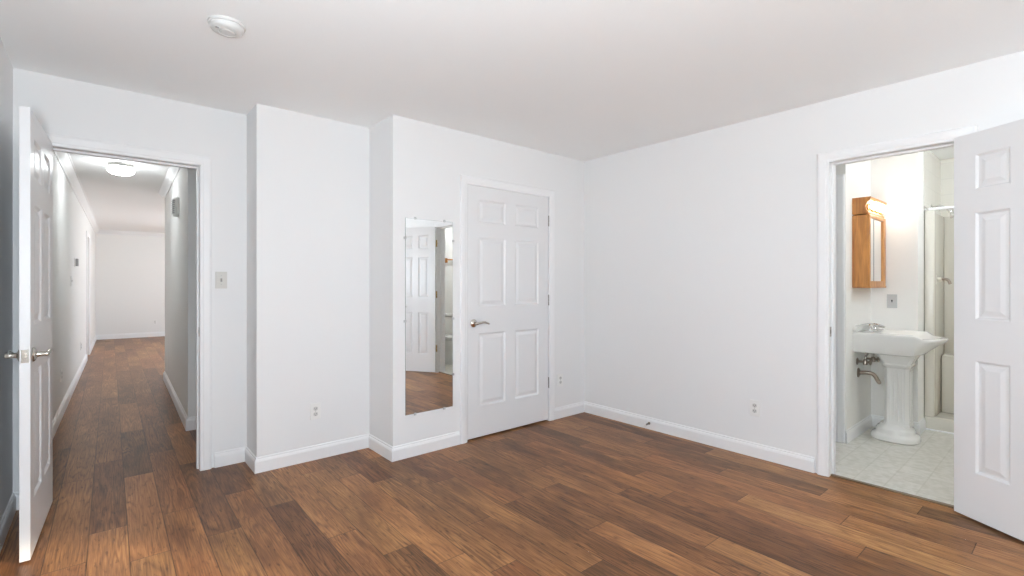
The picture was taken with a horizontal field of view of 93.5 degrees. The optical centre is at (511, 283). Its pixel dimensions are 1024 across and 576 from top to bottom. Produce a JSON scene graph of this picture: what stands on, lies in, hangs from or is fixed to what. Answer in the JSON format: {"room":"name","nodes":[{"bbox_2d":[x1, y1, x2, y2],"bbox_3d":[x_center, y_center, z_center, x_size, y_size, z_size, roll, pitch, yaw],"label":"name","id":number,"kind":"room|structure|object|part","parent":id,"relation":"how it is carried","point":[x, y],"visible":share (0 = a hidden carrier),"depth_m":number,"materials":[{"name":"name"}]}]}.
{"room":"empty bedroom","nodes":[
{"label":"empty bedroom","id":0,"kind":"room"},
{"bbox_2d":[0,38,12,520],"bbox_3d":[-0.951,0.030,0.451,0.120,2.440,5.920,0,0,-40],"label":"wall","id":1,"kind":"structure","parent":0,"point":[6,69],"depth_m":2.48,"materials":[{"name":"white paint"}]},
{"bbox_2d":[0,492,15,551],"bbox_3d":[-0.863,1.199,0.450,0.014,0.102,5.805,0,0,-40],"label":"baseboard","id":2,"kind":"structure","parent":1,"relation":"attached to","point":[5,523],"depth_m":2.44,"materials":[{"name":"white paint"}]},
{"bbox_2d":[53,153,95,418],"bbox_3d":[-6.078,0.030,6.618,0.220,2.440,10.300,0,0,-39],"label":"wall","id":3,"kind":"structure","parent":0,"point":[71,223],"depth_m":5.11,"materials":[{"name":"white paint"}]},
{"bbox_2d":[53,335,96,437],"bbox_3d":[-6.018,1.194,6.732,0.016,0.112,10.200,0,0,-39],"label":"baseboard","id":4,"kind":"structure","parent":3,"relation":"attached to","point":[57,419],"depth_m":5.11,"materials":[{"name":"white paint"}]},
{"bbox_2d":[53,151,99,233],"bbox_3d":[-5.996,-1.146,6.749,0.072,0.088,10.200,0,0,-39],"label":"trim","id":5,"kind":"structure","parent":3,"relation":"attached to","point":[64,159],"depth_m":5.52,"materials":[{"name":"white paint"}]},
{"bbox_2d":[74,258,78,266],"bbox_3d":[-5.349,-0.260,5.922,0.036,0.110,0.150,0,0,-39],"label":"thermostat","id":6,"kind":"object","parent":3,"relation":"attached to","point":[76,261],"visible":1,"depth_m":5.88,"materials":[{"name":"white plastic"}]},
{"bbox_2d":[86,231,89,360],"bbox_3d":[-7.170,0.197,8.154,0.018,2.106,0.872,0,0,-39],"label":"door frame","id":7,"kind":"structure","parent":3,"relation":"attached to","point":[87,233],"depth_m":7.83,"materials":[{"name":"white paint"}]},
{"bbox_2d":[13,68,246,491],"bbox_3d":[-2.349,0.030,3.073,1.152,2.440,0.115,0,0,-40],"label":"wall","id":8,"kind":"structure","parent":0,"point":[61,106],"depth_m":3.24,"materials":[{"name":"white paint"}]},
{"bbox_2d":[4,106,52,562],"bbox_3d":[-2.402,0.225,2.442,0.155,2.030,0.758,0,0,-38],"label":"door","id":9,"kind":"structure","parent":8,"relation":"in","point":[34,355],"depth_m":2.27,"materials":[{"name":"white paint"}]},
{"bbox_3d":[-2.277,0.325,2.205,0.060,0.066,0.158,0,0,-38],"label":"handle","id":10,"kind":"part","parent":9,"relation":"part of","materials":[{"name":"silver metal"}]},
{"bbox_3d":[-2.172,0.325,2.147,0.025,0.058,0.010,0,0,-38],"label":"latch plate","id":11,"kind":"part","parent":9,"relation":"part of","materials":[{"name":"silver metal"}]},
{"bbox_3d":[-2.203,0.325,2.264,0.060,0.066,0.158,0,0,-38],"label":"handle","id":12,"kind":"part","parent":9,"relation":"part of","materials":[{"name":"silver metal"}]},
{"bbox_2d":[46,133,210,470],"bbox_3d":[-2.408,0.199,3.022,0.877,2.102,0.151,0,0,-40],"label":"door frame","id":13,"kind":"structure","parent":8,"relation":"attached to","point":[65,144],"depth_m":3.22,"materials":[{"name":"white paint"}]},
{"bbox_2d":[14,446,245,509],"bbox_3d":[-2.308,1.199,3.024,1.152,0.102,0.014,0,0,-40],"label":"baseboard","id":14,"kind":"structure","parent":8,"relation":"attached to","point":[237,455],"depth_m":3.31,"materials":[{"name":"white paint"}]},
{"bbox_2d":[215,272,226,287],"bbox_3d":[-1.986,-0.024,3.294,0.070,0.115,0.018,0,0,-40],"label":"light switch","id":15,"kind":"object","parent":8,"relation":"attached to","point":[220,277],"visible":1,"depth_m":3.29,"materials":[{"name":"grey plastic"}]},
{"bbox_2d":[96,234,164,334],"bbox_3d":[-7.507,0.030,12.167,4.788,2.440,0.120,0,0,-39],"label":"wall","id":16,"kind":"structure","parent":0,"point":[130,270],"depth_m":11.07,"materials":[{"name":"white paint"}]},
{"bbox_2d":[96,331,164,339],"bbox_3d":[-7.465,1.194,12.114,4.548,0.112,0.016,0,0,-39],"label":"baseboard","id":17,"kind":"structure","parent":16,"relation":"attached to","point":[143,334],"depth_m":11.06,"materials":[{"name":"white paint"}]},
{"bbox_2d":[96,230,164,236],"bbox_3d":[-7.447,-1.146,12.092,4.548,0.088,0.072,0,0,-39],"label":"trim","id":18,"kind":"structure","parent":16,"relation":"attached to","point":[109,232],"depth_m":11.05,"materials":[{"name":"white paint"}]},
{"bbox_2d":[165,168,195,416],"bbox_3d":[-3.192,0.030,5.561,1.232,2.440,2.836,0,0,-40],"label":"wall","id":19,"kind":"structure","parent":0,"point":[180,232],"depth_m":4.54,"materials":[{"name":"white paint"}]},
{"bbox_2d":[158,166,180,198],"bbox_3d":[-3.220,-1.146,5.538,1.307,0.088,2.982,0,0,-40],"label":"trim","id":20,"kind":"structure","parent":19,"relation":"attached to","point":[171,173],"depth_m":5.34,"materials":[{"name":"white paint"}]},
{"bbox_2d":[171,197,178,216],"bbox_3d":[-3.318,-0.755,4.749,0.054,0.180,0.150,0,0,-39],"label":"door chime","id":21,"kind":"object","parent":19,"relation":"attached to","point":[175,201],"visible":1,"depth_m":4.70,"materials":[{"name":"grey plastic"}]},
{"bbox_2d":[163,371,195,430],"bbox_3d":[-3.198,1.194,5.556,1.249,0.112,2.869,0,0,-40],"label":"baseboard","id":22,"kind":"structure","parent":19,"relation":"attached to","point":[189,423],"depth_m":4.53,"materials":[{"name":"white paint"}]},
{"bbox_2d":[247,104,368,456],"bbox_3d":[-1.514,0.030,3.583,0.782,2.440,0.382,0,0,-40],"label":"wall","id":23,"kind":"structure","parent":0,"point":[308,175],"depth_m":3.38,"materials":[{"name":"white paint"}]},
{"bbox_2d":[310,403,320,419],"bbox_3d":[-1.397,0.908,3.425,0.070,0.115,0.009,0,0,-40],"label":"electrical outlet","id":24,"kind":"object","parent":23,"relation":"attached to","point":[315,408],"visible":1,"depth_m":3.42,"materials":[{"name":"white plastic"}]},
{"bbox_2d":[245,401,583,473],"bbox_3d":[-0.585,1.199,4.045,2.823,0.102,0.692,0,0,-40],"label":"baseboard","id":25,"kind":"structure","parent":23,"relation":"attached to","point":[319,451],"depth_m":3.48,"materials":[{"name":"white paint"}]},
{"bbox_2d":[369,115,583,445],"bbox_3d":[-0.318,0.030,4.345,2.027,2.440,0.773,0,0,-40],"label":"wall","id":26,"kind":"structure","parent":0,"point":[416,167],"depth_m":3.67,"materials":[{"name":"white paint"}]},
{"bbox_2d":[404,217,453,415],"bbox_3d":[-0.610,0.236,3.582,0.427,1.441,0.009,0,0,-40],"label":"wall mirror","id":27,"kind":"object","parent":26,"relation":"attached to","point":[429,318],"visible":1,"depth_m":3.57,"materials":[{"name":"grey mirror"}]},
{"bbox_2d":[460,174,554,443],"bbox_3d":[-0.043,0.199,4.135,1.040,2.102,0.133,0,0,-40],"label":"door frame","id":28,"kind":"structure","parent":26,"relation":"attached to","point":[464,179],"depth_m":3.90,"materials":[{"name":"white paint"}]},
{"bbox_2d":[467,184,548,439],"bbox_3d":[-0.002,0.225,4.095,0.910,2.022,0.095,0,0,-40],"label":"door","id":29,"kind":"structure","parent":26,"relation":"in","point":[508,297],"depth_m":4.07,"materials":[{"name":"white paint"}]},
{"bbox_3d":[-0.253,0.318,3.858,0.158,0.066,0.060,0,0,-40],"label":"handle","id":30,"kind":"part","parent":29,"relation":"part of","materials":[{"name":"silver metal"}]},
{"bbox_2d":[557,373,562,386],"bbox_3d":[0.449,0.898,4.484,0.070,0.115,0.009,0,0,-40],"label":"electrical outlet","id":31,"kind":"object","parent":26,"relation":"attached to","point":[559,376],"visible":1,"depth_m":4.48,"materials":[{"name":"white plastic"}]},
{"bbox_2d":[0,336,1023,575],"bbox_3d":[-2.456,1.250,5.736,5.114,0.001,18.895,0,0,-40],"label":"floor","id":32,"kind":"structure","parent":0,"point":[581,494],"depth_m":2.65,"materials":[{"name":"brown wood"}]},
{"bbox_2d":[831,474,953,507],"bbox_3d":[2.283,1.246,2.903,0.028,0.009,0.627,0,0,-40],"label":"threshold","id":33,"kind":"object","parent":32,"relation":"on","point":[833,475],"visible":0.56,"depth_m":2.88,"materials":[{"name":"brown wood"}]},
{"bbox_2d":[0,0,1023,232],"bbox_3d":[-1.954,-1.240,6.345,7.547,0.101,16.495,0,0,-40],"label":"ceiling","id":34,"kind":"structure","parent":0,"point":[581,80],"depth_m":2.54,"materials":[{"name":"white paint"}]},
{"bbox_2d":[107,161,134,175],"bbox_3d":[-3.890,-1.129,4.795,0.218,0.122,0.218,0,0,-40],"label":"ceiling light","id":35,"kind":"object","parent":34,"relation":"attached to","point":[114,167],"visible":1,"depth_m":4.73,"materials":[{"name":"white glass"}]},
{"bbox_2d":[207,15,245,37],"bbox_3d":[-1.306,-1.169,2.209,0.154,0.042,0.154,0,0,-40],"label":"smoke detector","id":36,"kind":"object","parent":34,"relation":"attached to","point":[226,26],"visible":1,"depth_m":2.17,"materials":[{"name":"white plastic"}]},
{"bbox_2d":[584,51,1023,472],"bbox_3d":[2.160,0.030,3.088,0.115,2.440,5.900,0,0,-40],"label":"wall","id":37,"kind":"structure","parent":0,"point":[700,249],"depth_m":3.62,"materials":[{"name":"white paint"}]},
{"bbox_2d":[584,401,814,472],"bbox_3d":[2.361,1.199,2.752,0.014,0.102,5.127,0,0,-40],"label":"baseboard","id":38,"kind":"structure","parent":37,"relation":"attached to","point":[764,452],"depth_m":3.72,"materials":[{"name":"white paint"}]},
{"bbox_2d":[750,399,759,416],"bbox_3d":[1.750,0.898,3.474,0.009,0.115,0.070,0,0,-40],"label":"electrical outlet","id":39,"kind":"object","parent":37,"relation":"attached to","point":[754,404],"visible":1,"depth_m":3.47,"materials":[{"name":"white plastic"}]},
{"bbox_2d":[817,125,976,476],"bbox_3d":[2.303,0.199,2.920,0.151,2.102,0.759,0,0,-40],"label":"door frame","id":40,"kind":"structure","parent":37,"relation":"attached to","point":[827,162],"depth_m":3.13,"materials":[{"name":"white paint"}]},
{"bbox_2d":[954,119,1023,540],"bbox_3d":[2.473,0.223,2.328,0.155,2.030,0.632,0,0,-8],"label":"door","id":41,"kind":"structure","parent":37,"relation":"in","point":[988,163],"depth_m":2.46,"materials":[{"name":"white paint"}]},
{"bbox_2d":[836,160,870,442],"bbox_3d":[2.548,0.030,4.388,0.710,2.440,1.023,0,0,-40],"label":"wall","id":42,"kind":"structure","parent":0,"point":[857,174],"depth_m":3.92,"materials":[{"name":"white paint"}]},
{"bbox_2d":[836,174,844,442],"bbox_3d":[2.345,0.197,4.065,0.018,2.106,0.785,0,0,-40],"label":"door frame","id":43,"kind":"structure","parent":42,"relation":"attached to","point":[840,179],"depth_m":3.78,"materials":[{"name":"white paint"}]},
{"bbox_2d":[853,323,870,331],"bbox_3d":[2.952,0.365,4.042,0.524,0.047,0.027,0,0,-40],"label":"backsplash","id":44,"kind":"structure","parent":42,"relation":"attached to","point":[862,327],"depth_m":3.93,"materials":[{"name":"white ceramic"}]},
{"bbox_2d":[856,353,871,364],"bbox_3d":[2.878,0.603,3.932,0.076,0.128,0.100,0,0,-40],"label":"water supply valve","id":45,"kind":"object","parent":42,"relation":"attached to","point":[865,362],"visible":0.85,"depth_m":3.92,"materials":[{"name":"silver metal"}]},
{"bbox_2d":[857,368,880,383],"bbox_3d":[2.917,0.756,3.937,0.157,0.122,0.079,0,0,41],"label":"trap","id":46,"kind":"object","parent":42,"relation":"attached to","point":[859,372],"visible":1,"depth_m":3.92,"materials":[{"name":"silver metal"}]},
{"bbox_2d":[864,354,879,361],"bbox_3d":[3.045,0.604,4.074,0.076,0.128,0.100,0,0,-40],"label":"water supply valve","id":47,"kind":"object","parent":42,"relation":"attached to","point":[872,358],"visible":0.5,"depth_m":4.07,"materials":[{"name":"silver metal"}]},
{"bbox_2d":[852,196,892,287],"bbox_3d":[2.979,-0.326,3.969,0.495,0.721,0.175,0,0,-40],"label":"medicine cabinet","id":48,"kind":"object","parent":42,"relation":"attached to","point":[868,222],"visible":1,"depth_m":3.86,"materials":[{"name":"brown wood"}]},
{"bbox_3d":[2.962,0.028,3.989,0.495,0.014,0.121,0,0,-40],"label":"moulding","id":49,"kind":"part","parent":48,"relation":"part of","materials":[{"name":"brown wood"}]},
{"bbox_2d":[871,218,873,280],"bbox_3d":[2.870,-0.270,3.848,0.108,0.505,0.004,0,0,-40],"label":"mirror","id":50,"kind":"object","parent":48,"relation":"attached to","point":[872,219],"depth_m":3.86,"materials":[{"name":"silver metal"}]},
{"bbox_2d":[866,202,880,209],"bbox_3d":[2.867,-0.612,3.819,0.062,0.061,0.092,0,0,-40],"label":"bulb","id":51,"kind":"object","parent":48,"relation":"attached to","point":[870,205],"depth_m":3.80,"materials":[{"name":"white glass"}]},
{"bbox_3d":[2.993,-0.265,3.953,0.487,0.571,0.018,0,0,-40],"label":"frame","id":52,"kind":"part","parent":48,"relation":"part of","materials":[{"name":"brown wood"}]},
{"bbox_2d":[874,220,881,280],"bbox_3d":[3.018,-0.270,3.979,0.275,0.505,0.004,0,0,-40],"label":"mirror","id":53,"kind":"object","parent":48,"relation":"attached to","point":[877,223],"depth_m":3.97,"materials":[{"name":"silver metal"}]},
{"bbox_2d":[871,204,884,211],"bbox_3d":[2.960,-0.612,3.898,0.062,0.061,0.092,0,0,-40],"label":"bulb","id":54,"kind":"object","parent":48,"relation":"attached to","point":[882,208],"depth_m":3.87,"materials":[{"name":"white glass"}]},
{"bbox_2d":[875,205,888,212],"bbox_3d":[3.053,-0.612,3.977,0.062,0.061,0.092,0,0,-40],"label":"bulb","id":55,"kind":"object","parent":48,"relation":"attached to","point":[886,209],"depth_m":3.95,"materials":[{"name":"white glass"}]},
{"bbox_2d":[835,426,953,504],"bbox_3d":[3.203,1.274,3.779,2.522,0.053,2.800,0,0,-40],"label":"floor","id":56,"kind":"structure","parent":0,"point":[925,469],"depth_m":3.32,"materials":[{"name":"tile"}]},
{"bbox_2d":[852,323,947,444],"bbox_3d":[3.118,0.789,3.847,0.524,0.916,0.541,0,0,-40],"label":"pedestal sink","id":57,"kind":"object","parent":56,"relation":"on","point":[898,351],"visible":1,"depth_m":3.79,"materials":[{"name":"white ceramic"}]},
{"bbox_2d":[866,323,884,330],"bbox_3d":[3.009,0.361,3.975,0.188,0.060,0.114,0,0,-40],"label":"faucet","id":58,"kind":"object","parent":57,"relation":"on","point":[869,327],"depth_m":3.96,"materials":[{"name":"silver metal"}]},
{"bbox_2d":[852,329,947,356],"bbox_3d":[3.118,0.478,3.847,0.524,0.177,0.541,0,0,-40],"label":"basin","id":59,"kind":"object","parent":57,"relation":"in","point":[881,342],"depth_m":3.73,"materials":[{"name":"white ceramic"}]},
{"bbox_2d":[924,210,953,433],"bbox_3d":[4.263,0.306,3.868,0.790,1.882,1.349,0,0,-40],"label":"shower stall","id":60,"kind":"object","parent":56,"relation":"on","point":[938,230],"visible":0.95,"depth_m":4.41,"materials":[{"name":"beige"}]},
{"bbox_2d":[924,206,953,211],"bbox_3d":[3.992,-0.635,3.641,0.060,0.060,1.347,0,0,-40],"label":"shower rod","id":61,"kind":"object","parent":60,"relation":"attached to","point":[946,207],"visible":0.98,"depth_m":4.07,"materials":[{"name":"white paint"}]},
{"bbox_3d":[3.993,-0.635,3.640,0.025,0.025,1.343,0,0,-40],"label":"rod","id":62,"kind":"part","parent":61,"relation":"part of","materials":[{"name":"white paint"}]},
{"bbox_3d":[3.877,0.282,4.407,0.678,1.835,0.027,0,0,-40],"label":"panel","id":63,"kind":"part","parent":60,"relation":"part of","materials":[{"name":"beige"}]},
{"bbox_3d":[3.967,1.240,3.615,0.012,0.013,1.348,0,0,-40],"label":"floor trim","id":64,"kind":"part","parent":60,"relation":"part of","materials":[{"name":"white paint"}]},
{"bbox_2d":[936,273,951,285],"bbox_3d":[3.824,-0.035,4.270,0.130,0.130,0.111,0,0,-40],"label":"shower valve","id":65,"kind":"object","parent":60,"relation":"attached to","point":[938,279],"visible":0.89,"depth_m":4.27,"materials":[{"name":"beige"}]},
{"bbox_3d":[3.829,-0.022,4.264,0.024,0.062,0.094,0,0,-40],"label":"lever","id":66,"kind":"part","parent":65,"relation":"part of","materials":[{"name":"silver metal"}]},
{"bbox_3d":[4.561,0.282,4.104,0.027,1.835,1.321,0,0,-40],"label":"panel","id":67,"kind":"part","parent":60,"relation":"part of","materials":[{"name":"beige"}]},
{"bbox_2d":[871,152,923,421],"bbox_3d":[3.308,0.030,4.220,0.229,2.440,0.420,0,0,-40],"label":"wall","id":68,"kind":"structure","parent":0,"point":[897,181],"depth_m":4.08,"materials":[{"name":"white paint"}]},
{"bbox_2d":[846,414,925,443],"bbox_3d":[3.234,1.199,3.200,1.666,0.102,1.677,0,0,-40],"label":"baseboard","id":69,"kind":"structure","parent":68,"relation":"attached to","point":[871,420],"depth_m":4.01,"materials":[{"name":"white paint"}]},
{"bbox_2d":[887,294,896,307],"bbox_3d":[3.240,0.150,4.110,0.018,0.115,0.070,0,0,-40],"label":"light switch","id":70,"kind":"object","parent":68,"relation":"attached to","point":[891,298],"visible":1,"depth_m":4.11,"materials":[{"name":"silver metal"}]},
{"bbox_2d":[924,151,953,416],"bbox_3d":[4.307,0.030,3.903,0.880,2.440,1.557,0,0,-40],"label":"wall","id":71,"kind":"structure","parent":0,"point":[938,174],"depth_m":4.57,"materials":[{"name":"paint"}]},
{"bbox_2d":[931,204,953,217],"bbox_3d":[3.846,-0.644,4.276,0.080,0.141,0.194,0,0,-40],"label":"sprayer","id":72,"kind":"object","parent":71,"relation":"attached to","point":[950,211],"visible":0.56,"depth_m":4.25,"materials":[{"name":"silver metal"}]}
]}

